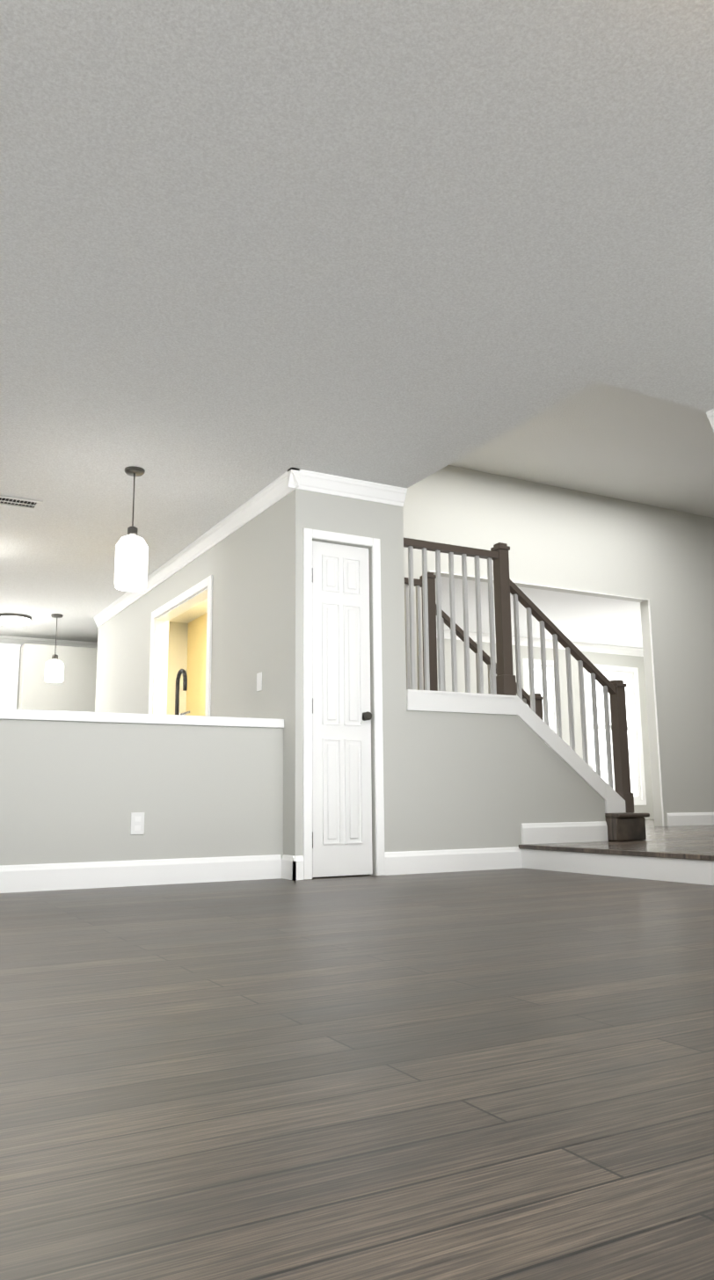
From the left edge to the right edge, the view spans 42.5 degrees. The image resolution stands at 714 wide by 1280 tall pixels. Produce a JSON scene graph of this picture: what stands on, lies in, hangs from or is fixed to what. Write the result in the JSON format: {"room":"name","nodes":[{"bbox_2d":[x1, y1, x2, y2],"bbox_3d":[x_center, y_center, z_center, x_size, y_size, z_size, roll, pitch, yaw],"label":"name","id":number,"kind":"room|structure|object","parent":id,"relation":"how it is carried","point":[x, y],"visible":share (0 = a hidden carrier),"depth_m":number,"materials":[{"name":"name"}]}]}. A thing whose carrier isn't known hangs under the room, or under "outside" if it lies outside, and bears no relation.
{"room":"living room","nodes":[
{"label":"living room","id":0,"kind":"room"},
{"bbox_2d":[16,643,97,712],"bbox_3d":[-3.538,1.241,10.911,0.980,2.270,0.618,5,-11,-28],"label":"wall block","id":1,"kind":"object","parent":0,"point":[75,690],"visible":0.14,"depth_m":10.73,"materials":[{"name":"grey paint"}]},
{"bbox_2d":[0,719,283,865],"bbox_3d":[-1.187,0.911,5.119,1.640,0.875,0.120,5,-11,-28],"label":"wall","id":2,"kind":"structure","parent":0,"point":[76,791],"depth_m":5.05,"materials":[{"name":"grey paint"}]},
{"bbox_2d":[130,812,144,835],"bbox_3d":[-1.199,1.003,5.022,0.075,0.118,0.007,5,-11,-28],"label":"outlet","id":3,"kind":"object","parent":2,"relation":"attached to","point":[137,824],"visible":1,"depth_m":5.02,"materials":[{"name":"white plastic"}]},
{"bbox_2d":[0,854,288,893],"bbox_3d":[-1.158,1.264,4.993,1.656,0.135,0.016,5,-11,-28],"label":"baseboard","id":4,"kind":"structure","parent":2,"relation":"attached to","point":[41,877],"depth_m":4.97,"materials":[{"name":"white wood"}]},
{"bbox_2d":[166,621,188,715],"bbox_3d":[-2.300,0.988,10.026,0.850,2.440,0.120,5,-11,-28],"label":"wall","id":5,"kind":"structure","parent":0,"point":[178,649],"depth_m":10.25,"materials":[{"name":"yellow paint"}]},
{"bbox_2d":[94,494,287,854],"bbox_3d":[-1.562,0.575,7.713,0.120,2.440,4.950,5,-11,-28],"label":"wall","id":6,"kind":"structure","parent":0,"point":[245,565],"depth_m":6.38,"materials":[{"name":"grey paint"}]},
{"bbox_2d":[148,574,212,716],"bbox_3d":[-1.387,0.678,7.356,0.138,2.110,1.540,5,-11,-28],"label":"door frame","id":7,"kind":"structure","parent":6,"relation":"attached to","point":[158,668],"depth_m":7.98,"materials":[{"name":"white wood"}]},
{"bbox_2d":[256,672,261,691],"bbox_3d":[-0.627,0.270,5.907,0.006,0.118,0.075,5,-11,-28],"label":"light switch","id":8,"kind":"object","parent":6,"relation":"attached to","point":[258,681],"visible":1,"depth_m":5.90,"materials":[{"name":"white plastic"}]},
{"bbox_2d":[0,408,713,656],"bbox_3d":[2.057,-0.912,6.611,11.350,0.258,14.100,5,-11,-28],"label":"crown molding","id":9,"kind":"structure","parent":6,"relation":"attached to","point":[283,484],"depth_m":6.57,"materials":[{"name":"white wood"}]},
{"bbox_2d":[185,612,207,715],"bbox_3d":[-0.871,0.699,8.459,0.120,2.440,4.050,5,-11,-28],"label":"wall","id":10,"kind":"structure","parent":0,"point":[196,665],"depth_m":10.00,"materials":[{"name":"beige paint"}]},
{"bbox_2d":[0,867,713,1279],"bbox_3d":[-0.895,1.305,4.561,4.880,0.100,14.340,5,-11,-28],"label":"floor","id":11,"kind":"structure","parent":0,"point":[487,1075],"depth_m":1.47,"materials":[{"name":"brown wood"}]},
{"bbox_2d":[0,643,20,708],"bbox_3d":[-4.200,0.742,10.784,0.367,1.379,0.355,5,-11,-28],"label":"base cabinet","id":12,"kind":"object","parent":11,"relation":"on","point":[10,656],"visible":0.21,"depth_m":10.71,"materials":[{"name":"white wood"}]},
{"bbox_2d":[0,669,283,727],"bbox_3d":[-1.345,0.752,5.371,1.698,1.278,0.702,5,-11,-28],"label":"countertop","id":13,"kind":"structure","parent":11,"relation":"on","point":[177,718],"depth_m":5.13,"materials":[{"name":"white stone"}]},
{"bbox_2d":[0,0,713,642],"bbox_3d":[-0.888,-1.194,5.017,4.950,0.100,14.340,5,-11,-28],"label":"ceiling","id":14,"kind":"structure","parent":0,"point":[250,250],"depth_m":3.35,"materials":[{"name":"paint"}]},
{"bbox_2d":[0,612,31,626],"bbox_3d":[-3.713,-0.201,9.927,0.380,0.105,0.380,5,-11,-28],"label":"kitchen ceiling light","id":15,"kind":"object","parent":14,"relation":"attached to","point":[12,620],"visible":1,"depth_m":9.81,"materials":[{"name":"white glass"}]},
{"bbox_2d":[0,494,43,509],"bbox_3d":[-2.307,-0.924,6.147,0.360,0.012,0.200,5,-11,-28],"label":"ceiling vent","id":16,"kind":"object","parent":14,"relation":"in","point":[11,501],"visible":0.98,"depth_m":6.17,"materials":[{"name":"silver metal"}]},
{"bbox_2d":[44,613,64,682],"bbox_3d":[-3.216,0.085,9.806,0.190,0.720,0.190,5,-11,-28],"label":"pendant light","id":17,"kind":"object","parent":14,"relation":"hanging from","point":[54,669],"visible":1,"depth_m":9.70,"materials":[{"name":"white glass"}]},
{"bbox_2d":[114,465,148,591],"bbox_3d":[-1.351,-0.672,5.534,0.190,0.740,0.190,5,-11,-28],"label":"light","id":18,"kind":"object","parent":14,"relation":"hanging from","point":[131,563],"visible":1,"depth_m":5.43,"materials":[{"name":"white glass"}]},
{"bbox_2d":[286,488,605,875],"bbox_3d":[0.647,-0.355,6.175,2.388,3.700,0.120,5,-11,-28],"label":"wall","id":19,"kind":"structure","parent":0,"point":[481,781],"depth_m":5.83,"materials":[{"name":"grey paint"}]},
{"bbox_2d":[312,541,372,877],"bbox_3d":[-0.090,0.395,5.558,0.411,2.007,0.095,5,-11,-28],"label":"closet door","id":20,"kind":"structure","parent":19,"relation":"in","point":[341,789],"depth_m":5.56,"materials":[{"name":"white paint"},{"name":"wood"},{"name":"dark metal"}]},
{"bbox_2d":[302,527,385,879],"bbox_3d":[-0.081,0.363,5.558,0.539,2.085,0.018,5,-11,-28],"label":"door frame","id":21,"kind":"structure","parent":19,"relation":"attached to","point":[309,534],"depth_m":5.55,"materials":[{"name":"white wood"}]},
{"bbox_2d":[384,821,608,875],"bbox_3d":[0.951,1.338,5.960,1.800,0.285,0.016,5,-11,-28],"label":"baseboard","id":22,"kind":"structure","parent":19,"relation":"attached to","point":[404,862],"depth_m":5.89,"materials":[{"name":"white wood"}]},
{"bbox_2d":[435,576,642,648],"bbox_3d":[2.047,-0.317,11.043,7.300,0.100,2.500,5,-11,-28],"label":"ceiling","id":23,"kind":"structure","parent":0,"point":[580,618],"depth_m":10.87,"materials":[{"name":"paint"}]},
{"bbox_2d":[436,638,654,819],"bbox_3d":[1.433,1.115,11.821,7.180,2.440,0.120,5,-11,-28],"label":"wall","id":24,"kind":"structure","parent":0,"point":[614,659],"depth_m":12.64,"materials":[{"name":"grey paint"}]},
{"bbox_2d":[522,658,646,805],"bbox_3d":[3.139,1.293,12.697,2.110,1.960,0.078,5,-11,-28],"label":"room window","id":25,"kind":"structure","parent":24,"relation":"in","point":[629,680],"depth_m":12.96,"materials":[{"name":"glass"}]},
{"bbox_2d":[402,465,713,826],"bbox_3d":[2.439,0.162,9.656,7.620,3.550,0.120,5,-11,-28],"label":"wall","id":26,"kind":"structure","parent":0,"point":[661,559],"depth_m":9.94,"materials":[{"name":"grey paint"}]},
{"bbox_2d":[429,570,664,826],"bbox_3d":[1.961,0.652,9.220,2.888,2.444,0.018,5,-11,-28],"label":"door frame","id":27,"kind":"structure","parent":26,"relation":"attached to","point":[650,621],"depth_m":9.83,"materials":[{"name":"white wood"}]},
{"bbox_2d":[666,812,713,826],"bbox_3d":[4.543,2.010,10.418,2.850,0.135,0.016,5,-11,-28],"label":"baseboard","id":28,"kind":"structure","parent":26,"relation":"attached to","point":[685,818],"depth_m":9.89,"materials":[{"name":"white wood"}]},
{"bbox_2d":[449,381,713,517],"bbox_3d":[3.828,-2.069,7.577,7.740,0.100,5.740,5,-11,-28],"label":"ceiling","id":29,"kind":"structure","parent":0,"point":[600,439],"depth_m":8.75,"materials":[{"name":"paint"}]},
{"bbox_2d":[518,844,713,885],"bbox_3d":[1.503,1.275,5.245,0.029,0.150,1.798,5,-11,-28],"label":"step riser","id":30,"kind":"structure","parent":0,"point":[683,868],"depth_m":5.22,"materials":[{"name":"white"}]},
{"bbox_2d":[521,819,713,855],"bbox_3d":[3.666,1.842,8.299,6.750,0.250,8.120,5,-11,-28],"label":"floor","id":31,"kind":"structure","parent":0,"point":[695,840],"depth_m":6.11,"materials":[{"name":"brown wood"}]},
{"bbox_2d":[403,537,649,841],"bbox_3d":[0.918,0.416,6.685,1.925,2.049,1.230,5,-11,-28],"label":"stair railing","id":32,"kind":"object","parent":31,"relation":"on","point":[625,821],"depth_m":6.35,"materials":[{"name":"brown paint"}]}
]}

